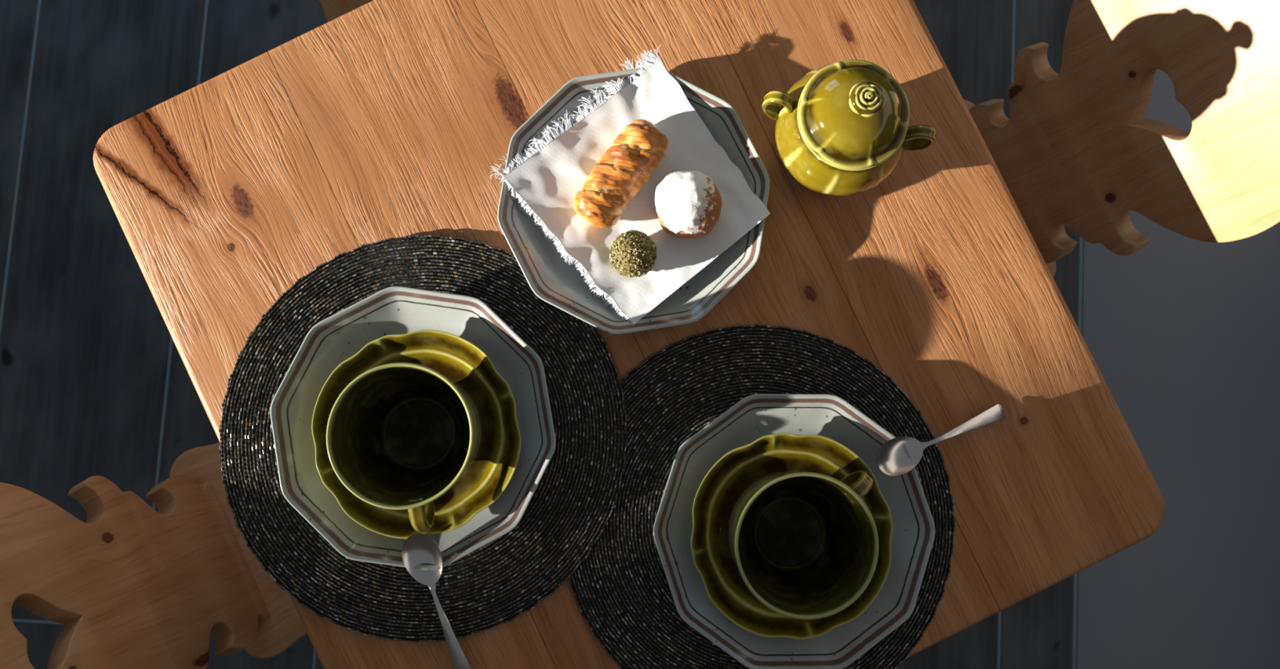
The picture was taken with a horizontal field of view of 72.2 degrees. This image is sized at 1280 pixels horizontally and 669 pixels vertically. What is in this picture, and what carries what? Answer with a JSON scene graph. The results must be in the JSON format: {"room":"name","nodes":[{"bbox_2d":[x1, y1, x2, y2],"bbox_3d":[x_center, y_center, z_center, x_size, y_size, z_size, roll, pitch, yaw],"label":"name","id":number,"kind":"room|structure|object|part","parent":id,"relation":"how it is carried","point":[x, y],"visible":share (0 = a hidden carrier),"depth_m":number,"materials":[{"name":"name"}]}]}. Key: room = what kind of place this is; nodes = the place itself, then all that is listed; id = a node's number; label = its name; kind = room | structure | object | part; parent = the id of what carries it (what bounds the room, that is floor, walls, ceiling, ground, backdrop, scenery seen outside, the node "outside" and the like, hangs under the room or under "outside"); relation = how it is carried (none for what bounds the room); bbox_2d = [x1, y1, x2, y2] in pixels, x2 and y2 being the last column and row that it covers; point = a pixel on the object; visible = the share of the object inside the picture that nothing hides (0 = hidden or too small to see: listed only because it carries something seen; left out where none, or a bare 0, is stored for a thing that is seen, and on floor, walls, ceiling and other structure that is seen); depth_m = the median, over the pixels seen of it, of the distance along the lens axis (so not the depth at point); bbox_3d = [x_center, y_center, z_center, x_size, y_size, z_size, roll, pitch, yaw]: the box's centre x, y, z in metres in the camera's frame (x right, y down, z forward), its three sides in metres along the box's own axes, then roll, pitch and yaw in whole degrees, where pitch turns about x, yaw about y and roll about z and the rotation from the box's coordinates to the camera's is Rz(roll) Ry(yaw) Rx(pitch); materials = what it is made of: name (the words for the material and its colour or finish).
{"room":"dining room","nodes":[
{"label":"dining room","id":0,"kind":"room"},
{"bbox_2d":[0,0,1279,668],"bbox_3d":[0.062,-0.092,1.646,5.000,0.061,8.265,4,85,-2],"label":"floor","id":1,"kind":"structure","parent":0,"point":[95,380],"depth_m":1.61,"materials":[{"name":"wood"}]},
{"bbox_2d":[0,442,306,668],"bbox_3d":[-0.420,0.234,1.151,0.543,0.843,0.396,-25,86,-4],"label":"carved chair","id":2,"kind":"object","parent":1,"relation":"on","point":[134,585],"visible":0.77,"depth_m":0.96,"materials":[{"name":"brown wood"}]},
{"bbox_3d":[-0.354,0.199,1.102,0.400,0.030,0.385,-25,86,-4],"label":"seat","id":3,"kind":"part","parent":2,"relation":"part of","materials":[{"name":"brown wood"}]},
{"bbox_2d":[318,0,373,22],"bbox_3d":[-0.279,-0.435,1.212,0.396,0.843,0.543,-25,86,-4],"label":"carved chair","id":4,"kind":"object","parent":1,"relation":"on","point":[332,9],"visible":0.04,"depth_m":1.14,"materials":[{"name":"brown wood"}]},
{"bbox_2d":[93,0,1164,668],"bbox_3d":[-0.019,0.015,1.228,0.812,0.749,0.829,-26,87,-4],"label":"dining table","id":5,"kind":"object","parent":1,"relation":"on","point":[381,120],"visible":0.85,"depth_m":0.86,"materials":[{"name":"brown wood"}]},
{"bbox_2d":[218,234,627,643],"bbox_3d":[-0.204,0.095,0.833,0.384,0.005,0.384,40,85,2],"label":"placemat","id":6,"kind":"object","parent":5,"relation":"on","point":[571,505],"visible":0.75,"depth_m":0.83,"materials":[{"name":"black fabric"}]},
{"bbox_2d":[270,286,555,570],"bbox_3d":[-0.208,0.085,0.818,0.263,0.028,0.252,-28,87,-4],"label":"dinner plate","id":7,"kind":"object","parent":6,"relation":"on","point":[393,310],"visible":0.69,"depth_m":0.81,"materials":[{"name":"white ceramic"}]},
{"bbox_2d":[311,329,520,538],"bbox_3d":[-0.203,0.091,0.811,0.186,0.030,0.186,-23,86,-4],"label":"saucer","id":8,"kind":"object","parent":7,"relation":"on","point":[493,461],"visible":0.61,"depth_m":0.81,"materials":[{"name":"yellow ceramic"}]},
{"bbox_2d":[326,362,474,531],"bbox_3d":[-0.203,0.089,0.777,0.123,0.085,0.125,33,85,1],"label":"teacup","id":9,"kind":"object","parent":8,"relation":"on","point":[400,436],"visible":1,"depth_m":0.79,"materials":[{"name":"green ceramic"}]},
{"bbox_3d":[-0.190,0.151,0.765,0.016,0.048,0.037,-11,86,-3],"label":"handle","id":10,"kind":"part","parent":9,"relation":"part of","materials":[{"name":"green ceramic"}]},
{"bbox_2d":[401,533,471,668],"bbox_3d":[-0.182,0.249,0.801,0.034,0.042,0.143,-17,86,-3],"label":"teaspoon","id":11,"kind":"object","parent":7,"relation":"on","point":[417,548],"visible":1,"depth_m":0.80,"materials":[{"name":"silver metal"}]},
{"bbox_2d":[401,533,442,585],"bbox_3d":[-0.196,0.202,0.793,0.034,0.007,0.051,-17,102,-3],"label":"bowl","id":12,"kind":"object","parent":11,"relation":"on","point":[418,548],"depth_m":0.79,"materials":[{"name":"silver metal"}]},
{"bbox_3d":[-0.175,0.273,0.804,0.015,0.005,0.098,-17,102,-3],"label":"handle","id":13,"kind":"part","parent":11,"relation":"part of","materials":[{"name":"silver metal"}]},
{"bbox_2d":[497,67,769,334],"bbox_3d":[-0.006,-0.128,0.850,0.262,0.028,0.252,27,85,1],"label":"dinner plate","id":14,"kind":"object","parent":5,"relation":"on","point":[552,279],"visible":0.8,"depth_m":0.84,"materials":[{"name":"white ceramic"}]},
{"bbox_2d":[490,44,769,324],"bbox_3d":[-0.003,-0.143,0.844,0.211,0.022,0.205,-39,87,-4],"label":"napkin","id":15,"kind":"object","parent":14,"relation":"on","point":[548,181],"visible":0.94,"depth_m":0.84,"materials":[{"name":"white fabric"}]},
{"bbox_2d":[573,119,668,228],"bbox_3d":[-0.017,-0.152,0.830,0.051,0.037,0.112,36,85,1],"label":"pastry","id":16,"kind":"object","parent":15,"relation":"on","point":[626,166],"visible":1,"depth_m":0.82,"materials":[{"name":"orange food"}]},
{"bbox_2d":[608,230,657,277],"bbox_3d":[-0.006,-0.076,0.822,0.045,0.042,0.045,0,85,-2],"label":"truffle","id":17,"kind":"object","parent":15,"relation":"on","point":[633,253],"visible":1,"depth_m":0.81,"materials":[{"name":"green food"}]},
{"bbox_2d":[654,170,722,238],"bbox_3d":[0.045,-0.123,0.823,0.063,0.052,0.063,0,85,-2],"label":"pastry","id":18,"kind":"object","parent":15,"relation":"on","point":[688,203],"visible":1,"depth_m":0.81,"materials":[{"name":"white food"}]},
{"bbox_2d":[568,324,955,668],"bbox_3d":[0.114,0.179,0.840,0.379,0.005,0.379,-23,86,-4],"label":"placemat","id":19,"kind":"object","parent":5,"relation":"on","point":[621,590],"visible":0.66,"depth_m":0.84,"materials":[{"name":"black fabric"}]},
{"bbox_2d":[653,394,935,668],"bbox_3d":[0.143,0.182,0.825,0.262,0.028,0.252,0,85,-2],"label":"dinner plate","id":20,"kind":"object","parent":19,"relation":"on","point":[754,417],"visible":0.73,"depth_m":0.82,"materials":[{"name":"white ceramic"}]},
{"bbox_2d":[690,432,893,639],"bbox_3d":[0.139,0.185,0.818,0.186,0.030,0.186,-10,86,-3],"label":"saucer","id":21,"kind":"object","parent":20,"relation":"on","point":[721,498],"visible":0.58,"depth_m":0.81,"materials":[{"name":"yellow ceramic"}]},
{"bbox_2d":[734,470,879,619],"bbox_3d":[0.140,0.181,0.784,0.123,0.085,0.125,4,85,-2],"label":"teacup","id":22,"kind":"object","parent":21,"relation":"on","point":[806,547],"visible":1,"depth_m":0.79,"materials":[{"name":"green ceramic"}]},
{"bbox_3d":[0.188,0.137,0.781,0.037,0.048,0.016,-43,88,-5],"label":"handle","id":23,"kind":"part","parent":22,"relation":"part of","materials":[{"name":"green ceramic"}]},
{"bbox_2d":[875,404,1004,475],"bbox_3d":[0.285,0.097,0.829,0.144,0.039,0.034,-20,86,-3],"label":"teaspoon","id":24,"kind":"object","parent":20,"relation":"on","point":[891,460],"visible":1,"depth_m":0.82,"materials":[{"name":"silver metal"}]},
{"bbox_2d":[875,436,923,475],"bbox_3d":[0.240,0.113,0.817,0.051,0.007,0.034,-19,86,-18],"label":"bowl","id":25,"kind":"object","parent":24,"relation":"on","point":[891,460],"depth_m":0.82,"materials":[{"name":"silver metal"}]},
{"bbox_3d":[0.308,0.089,0.835,0.098,0.005,0.015,-19,86,-18],"label":"handle","id":26,"kind":"part","parent":24,"relation":"part of","materials":[{"name":"silver metal"}]},
{"bbox_2d":[761,59,937,195],"bbox_3d":[0.186,-0.191,0.798,0.122,0.153,0.123,-35,87,-4],"label":"sugar bowl","id":27,"kind":"object","parent":5,"relation":"on","point":[842,128],"visible":1,"depth_m":0.76,"materials":[{"name":"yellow ceramic"}]},
{"bbox_3d":[0.126,-0.205,0.789,0.032,0.044,0.013,13,85,-1],"label":"handle","id":28,"kind":"part","parent":27,"relation":"part of","materials":[{"name":"green ceramic"}]},
{"bbox_3d":[0.188,-0.194,0.759,0.097,0.034,0.099,13,85,-1],"label":"lid","id":29,"kind":"part","parent":27,"relation":"part of","materials":[{"name":"green ceramic"}]},
{"bbox_3d":[0.189,-0.196,0.733,0.030,0.023,0.031,13,85,-1],"label":"rose knob","id":30,"kind":"part","parent":27,"relation":"part of","materials":[{"name":"green ceramic"}]},
{"bbox_3d":[0.248,-0.177,0.791,0.032,0.044,0.013,13,85,-1],"label":"handle","id":31,"kind":"part","parent":27,"relation":"part of","materials":[{"name":"green ceramic"}]},
{"bbox_2d":[963,0,1279,277],"bbox_3d":[0.377,-0.139,1.208,0.543,0.843,0.396,-25,86,-4],"label":"carved chair","id":32,"kind":"object","parent":1,"relation":"on","point":[1076,149],"visible":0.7,"depth_m":0.95,"materials":[{"name":"brown wood"}]},
{"bbox_3d":[0.314,-0.113,1.149,0.400,0.030,0.385,-25,86,-4],"label":"seat","id":33,"kind":"part","parent":32,"relation":"part of","materials":[{"name":"brown wood"}]}
]}

